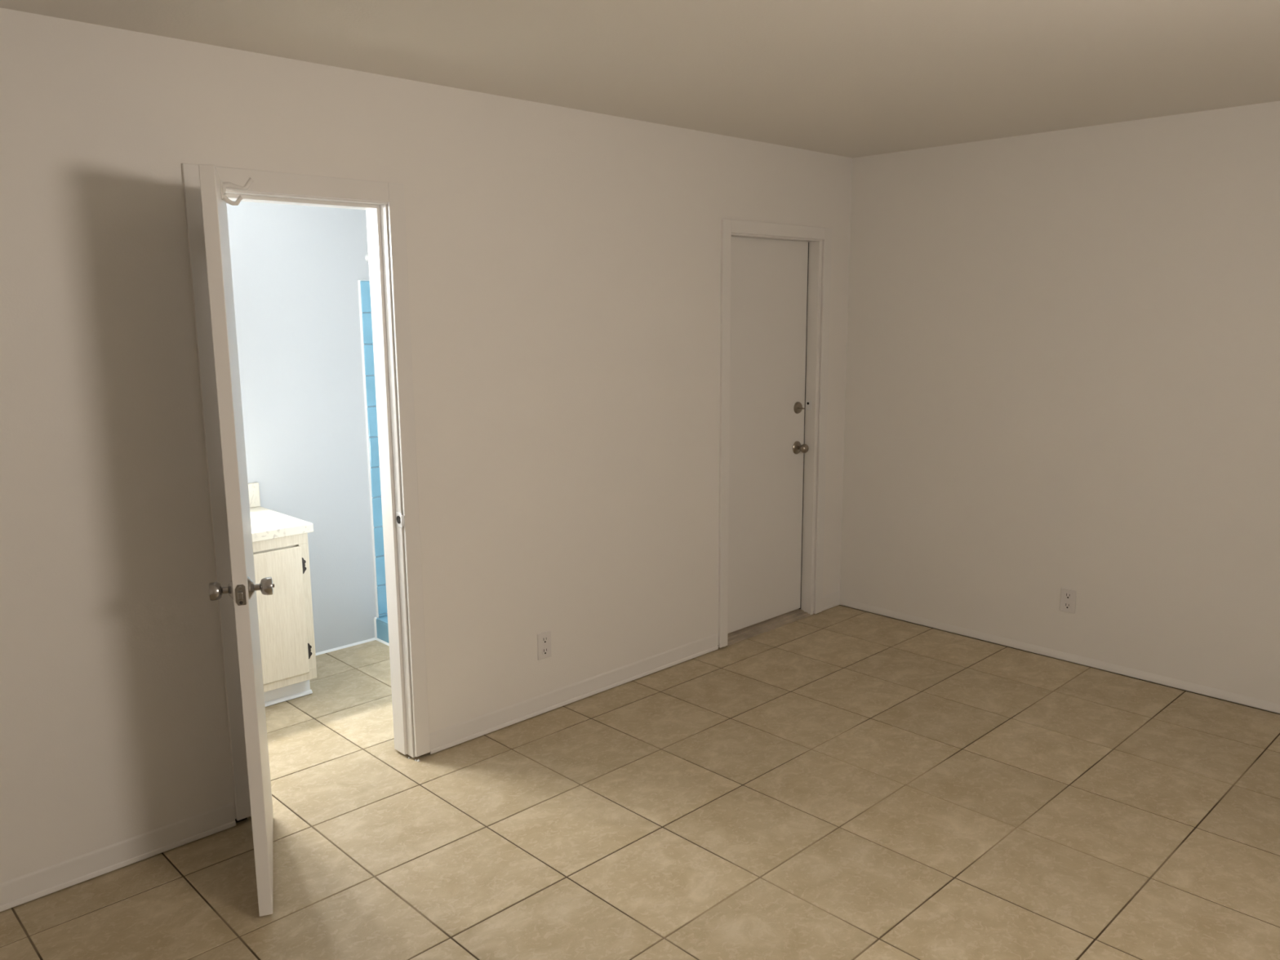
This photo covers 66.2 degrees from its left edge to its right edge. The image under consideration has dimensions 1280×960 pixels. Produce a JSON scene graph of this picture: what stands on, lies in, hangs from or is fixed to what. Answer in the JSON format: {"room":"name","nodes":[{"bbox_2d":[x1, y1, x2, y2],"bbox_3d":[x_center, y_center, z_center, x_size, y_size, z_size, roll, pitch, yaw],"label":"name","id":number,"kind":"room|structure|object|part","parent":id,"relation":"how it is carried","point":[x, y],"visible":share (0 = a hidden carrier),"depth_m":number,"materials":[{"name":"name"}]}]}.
{"room":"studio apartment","nodes":[
{"label":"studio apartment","id":0,"kind":"room"},
{"bbox_2d":[226,200,376,653],"bbox_3d":[-1.697,-0.339,4.610,2.845,2.438,0.122,-10,14,-43],"label":"wall","id":1,"kind":"structure","parent":0,"point":[296,269],"depth_m":4.64,"materials":[{"name":"grey paint"}]},
{"bbox_2d":[248,482,260,507],"bbox_3d":[-2.162,0.136,4.128,1.139,0.110,0.021,-10,14,-43],"label":"backsplash","id":2,"kind":"structure","parent":1,"relation":"attached to","point":[253,487],"depth_m":4.49,"materials":[{"name":"white stone"}]},
{"bbox_2d":[315,637,376,655],"bbox_3d":[-1.555,0.849,4.856,0.569,0.011,0.009,-10,14,-43],"label":"trim","id":3,"kind":"structure","parent":1,"relation":"attached to","point":[373,638],"depth_m":4.93,"materials":[{"name":"white"}]},
{"bbox_2d":[364,254,368,262],"bbox_3d":[-0.898,-1.006,4.344,0.037,0.037,1.208,-10,14,-43],"label":"shower curtain rod","id":4,"kind":"object","parent":1,"relation":"attached to","point":[366,259],"visible":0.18,"depth_m":4.76,"materials":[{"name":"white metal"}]},
{"bbox_2d":[357,280,387,617],"bbox_3d":[-1.036,-0.129,5.199,0.883,1.813,0.015,-10,14,-43],"label":"wall tile","id":5,"kind":"object","parent":1,"relation":"attached to","point":[364,291],"depth_m":4.89,"materials":[{"name":"blue glazed ceramic"},{"name":"dark grey grout"}]},
{"bbox_2d":[0,7,852,883],"bbox_3d":[-0.884,-0.160,3.545,5.716,2.438,0.138,-10,14,-43],"label":"wall","id":6,"kind":"structure","parent":0,"point":[564,264],"depth_m":3.28,"materials":[{"name":"white paint"}]},
{"bbox_2d":[198,164,274,916],"bbox_3d":[-1.126,0.170,2.836,0.164,2.011,0.618,-3,10,-15],"label":"door","id":7,"kind":"structure","parent":6,"relation":"in","point":[242,588],"depth_m":2.60,"materials":[{"name":"white paint"}]},
{"bbox_3d":[-1.089,0.292,2.616,0.015,0.061,0.062,-4,11,-20],"label":"knob","id":8,"kind":"part","parent":7,"relation":"part of","materials":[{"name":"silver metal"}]},
{"bbox_3d":[-1.044,0.300,2.568,0.025,0.055,0.003,-4,11,-20],"label":"latch plate","id":9,"kind":"part","parent":7,"relation":"part of","materials":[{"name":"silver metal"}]},
{"bbox_3d":[-1.042,0.289,2.634,0.015,0.061,0.062,-4,11,-20],"label":"knob","id":10,"kind":"part","parent":7,"relation":"part of","materials":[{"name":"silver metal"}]},
{"bbox_2d":[181,163,430,820],"bbox_3d":[-1.116,0.052,3.346,0.731,2.092,0.171,-10,14,-43],"label":"trim","id":11,"kind":"structure","parent":6,"relation":"attached to","point":[384,202],"depth_m":3.40,"materials":[{"name":"white paint"}]},
{"bbox_3d":[-1.307,0.092,3.067,0.064,2.072,0.012,-10,14,-43],"label":"casing","id":12,"kind":"part","parent":11,"relation":"part of","materials":[{"name":"white paint"}]},
{"bbox_3d":[-1.073,-0.938,3.125,0.607,0.065,0.012,-10,14,-43],"label":"casing","id":13,"kind":"part","parent":11,"relation":"part of","materials":[{"name":"white paint"}]},
{"bbox_3d":[-0.867,0.143,3.540,0.002,0.055,0.036,-10,14,-43],"label":"strike plate","id":14,"kind":"part","parent":11,"relation":"part of","materials":[{"name":"white metal"}]},
{"bbox_3d":[-0.827,0.011,3.526,0.060,2.077,0.012,-10,14,-43],"label":"casing","id":15,"kind":"part","parent":11,"relation":"part of","materials":[{"name":"white paint"}]},
{"bbox_2d":[0,590,840,911],"bbox_3d":[-0.826,1.006,3.697,5.472,0.082,0.006,-10,14,-43],"label":"baseboard","id":16,"kind":"structure","parent":6,"relation":"attached to","point":[18,891],"depth_m":3.19,"materials":[{"name":"white paint"}]},
{"bbox_3d":[-0.882,1.028,3.759,5.472,0.024,0.120,-10,14,-43],"label":"sole plate","id":17,"kind":"part","parent":6,"relation":"part of","materials":[{"name":"white paint"}]},
{"bbox_2d":[537,630,551,660],"bbox_3d":[-0.395,0.685,4.068,0.071,0.112,0.008,-10,14,-43],"label":"electrical outlet","id":18,"kind":"object","parent":6,"relation":"attached to","point":[544,639],"visible":1,"depth_m":4.06,"materials":[{"name":"white plastic"}]},
{"bbox_2d":[542,647,547,655],"bbox_3d":[-0.393,0.709,4.070,0.029,0.035,0.003,-10,14,-43],"label":"receptacle","id":19,"kind":"object","parent":18,"relation":"attached to","point":[544,650],"depth_m":4.07,"materials":[{"name":"white plastic"}]},
{"bbox_2d":[542,635,547,644],"bbox_3d":[-0.394,0.661,4.062,0.029,0.035,0.003,-10,14,-43],"label":"receptacle","id":20,"kind":"object","parent":18,"relation":"attached to","point":[544,638],"depth_m":4.06,"materials":[{"name":"white plastic"}]},
{"bbox_2d":[727,236,808,634],"bbox_3d":[0.640,-0.215,5.010,0.693,1.978,0.111,-10,14,-43],"label":"door","id":21,"kind":"structure","parent":6,"relation":"in","point":[767,447],"depth_m":5.03,"materials":[{"name":"white paint"}]},
{"bbox_3d":[0.838,-0.172,5.222,0.070,0.070,0.014,-10,14,-43],"label":"knob","id":22,"kind":"part","parent":21,"relation":"part of","materials":[{"name":"silver metal"}]},
{"bbox_2d":[718,218,831,648],"bbox_3d":[0.644,-0.241,5.027,0.855,2.069,0.151,-10,14,-43],"label":"trim","id":23,"kind":"structure","parent":6,"relation":"attached to","point":[819,264],"depth_m":5.12,"materials":[{"name":"white paint"}]},
{"bbox_3d":[0.405,-0.188,4.705,0.057,2.060,0.015,-10,14,-43],"label":"casing","id":24,"kind":"part","parent":23,"relation":"part of","materials":[{"name":"white paint"}]},
{"bbox_3d":[0.682,-1.223,4.805,0.736,0.060,0.015,-10,14,-43],"label":"casing","id":25,"kind":"part","parent":23,"relation":"part of","materials":[{"name":"white paint"}]},
{"bbox_3d":[0.898,-0.398,5.222,0.002,0.053,0.035,-10,14,-43],"label":"strike plate","id":26,"kind":"part","parent":23,"relation":"part of","materials":[{"name":"white metal"}]},
{"bbox_3d":[0.975,-0.284,5.250,0.062,2.065,0.015,-10,14,-43],"label":"casing","id":27,"kind":"part","parent":23,"relation":"part of","materials":[{"name":"white paint"}]},
{"bbox_2d":[0,604,1279,959],"bbox_3d":[-0.031,1.235,2.906,5.716,0.102,5.226,-10,14,-43],"label":"floor","id":28,"kind":"structure","parent":0,"point":[839,782],"depth_m":3.19,"materials":[{"name":"brown tile"}]},
{"bbox_2d":[252,533,316,706],"bbox_3d":[-1.975,0.624,4.029,1.100,0.743,0.536,-10,14,-43],"label":"bathroom vanity","id":29,"kind":"object","parent":28,"relation":"on","point":[285,616],"visible":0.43,"depth_m":4.13,"materials":[{"name":"beige wood"}]},
{"bbox_2d":[248,482,313,542],"bbox_3d":[-1.979,0.186,3.947,1.139,0.148,0.544,-10,14,-43],"label":"countertop","id":30,"kind":"structure","parent":29,"relation":"on","point":[266,524],"depth_m":4.16,"materials":[{"name":"white stone"}]},
{"bbox_3d":[-1.602,0.583,4.018,0.488,0.559,0.009,-10,14,-43],"label":"cabinet door","id":31,"kind":"part","parent":29,"relation":"part of","materials":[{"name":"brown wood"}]},
{"bbox_3d":[-1.843,1.002,3.960,1.100,0.017,0.011,-10,14,-43],"label":"shoe moulding","id":32,"kind":"part","parent":29,"relation":"part of","materials":[{"name":"white paint"}]},
{"bbox_2d":[373,615,389,645],"bbox_3d":[-0.891,0.823,4.664,0.150,0.119,1.207,-10,14,-43],"label":"shower curb","id":33,"kind":"object","parent":28,"relation":"on","point":[380,624],"visible":0.06,"depth_m":5.01,"materials":[{"name":"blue tile"}]},
{"bbox_2d":[725,608,810,646],"bbox_3d":[0.639,0.769,5.192,0.700,0.023,0.133,-10,14,-43],"label":"threshold","id":34,"kind":"object","parent":28,"relation":"on","point":[743,634],"visible":0.69,"depth_m":5.17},
{"bbox_2d":[0,0,1279,157],"bbox_3d":[0.416,-1.199,1.998,5.716,0.122,3.893,-10,14,-43],"label":"ceiling","id":35,"kind":"structure","parent":0,"point":[849,78],"depth_m":3.02,"materials":[{"name":"white paint"}]},
{"bbox_2d":[840,101,1279,713],"bbox_3d":[2.478,-0.278,4.087,0.122,2.438,3.757,-10,14,-43],"label":"wall","id":36,"kind":"structure","parent":0,"point":[1063,348],"depth_m":4.48,"materials":[{"name":"white paint"}]},
{"bbox_2d":[841,598,1279,713],"bbox_3d":[2.405,0.904,4.285,0.005,0.038,3.617,-10,14,-43],"label":"baseboard","id":37,"kind":"structure","parent":36,"relation":"attached to","point":[1233,697],"depth_m":4.63,"materials":[{"name":"white paint"}]},
{"bbox_2d":[1059,587,1076,613],"bbox_3d":[2.017,0.569,4.628,0.008,0.112,0.071,-10,14,-43],"label":"electrical outlet","id":38,"kind":"object","parent":36,"relation":"attached to","point":[1068,597],"visible":1,"depth_m":4.62,"materials":[{"name":"white plastic"}]},
{"bbox_2d":[1064,602,1071,609],"bbox_3d":[2.016,0.593,4.631,0.003,0.035,0.029,-10,14,-43],"label":"receptacle","id":39,"kind":"object","parent":38,"relation":"attached to","point":[1067,605],"depth_m":4.63,"materials":[{"name":"white plastic"}]},
{"bbox_2d":[1064,591,1071,599],"bbox_3d":[2.015,0.545,4.623,0.003,0.035,0.029,-10,14,-43],"label":"receptacle","id":40,"kind":"object","parent":38,"relation":"attached to","point":[1068,595],"depth_m":4.62,"materials":[{"name":"white plastic"}]}
]}

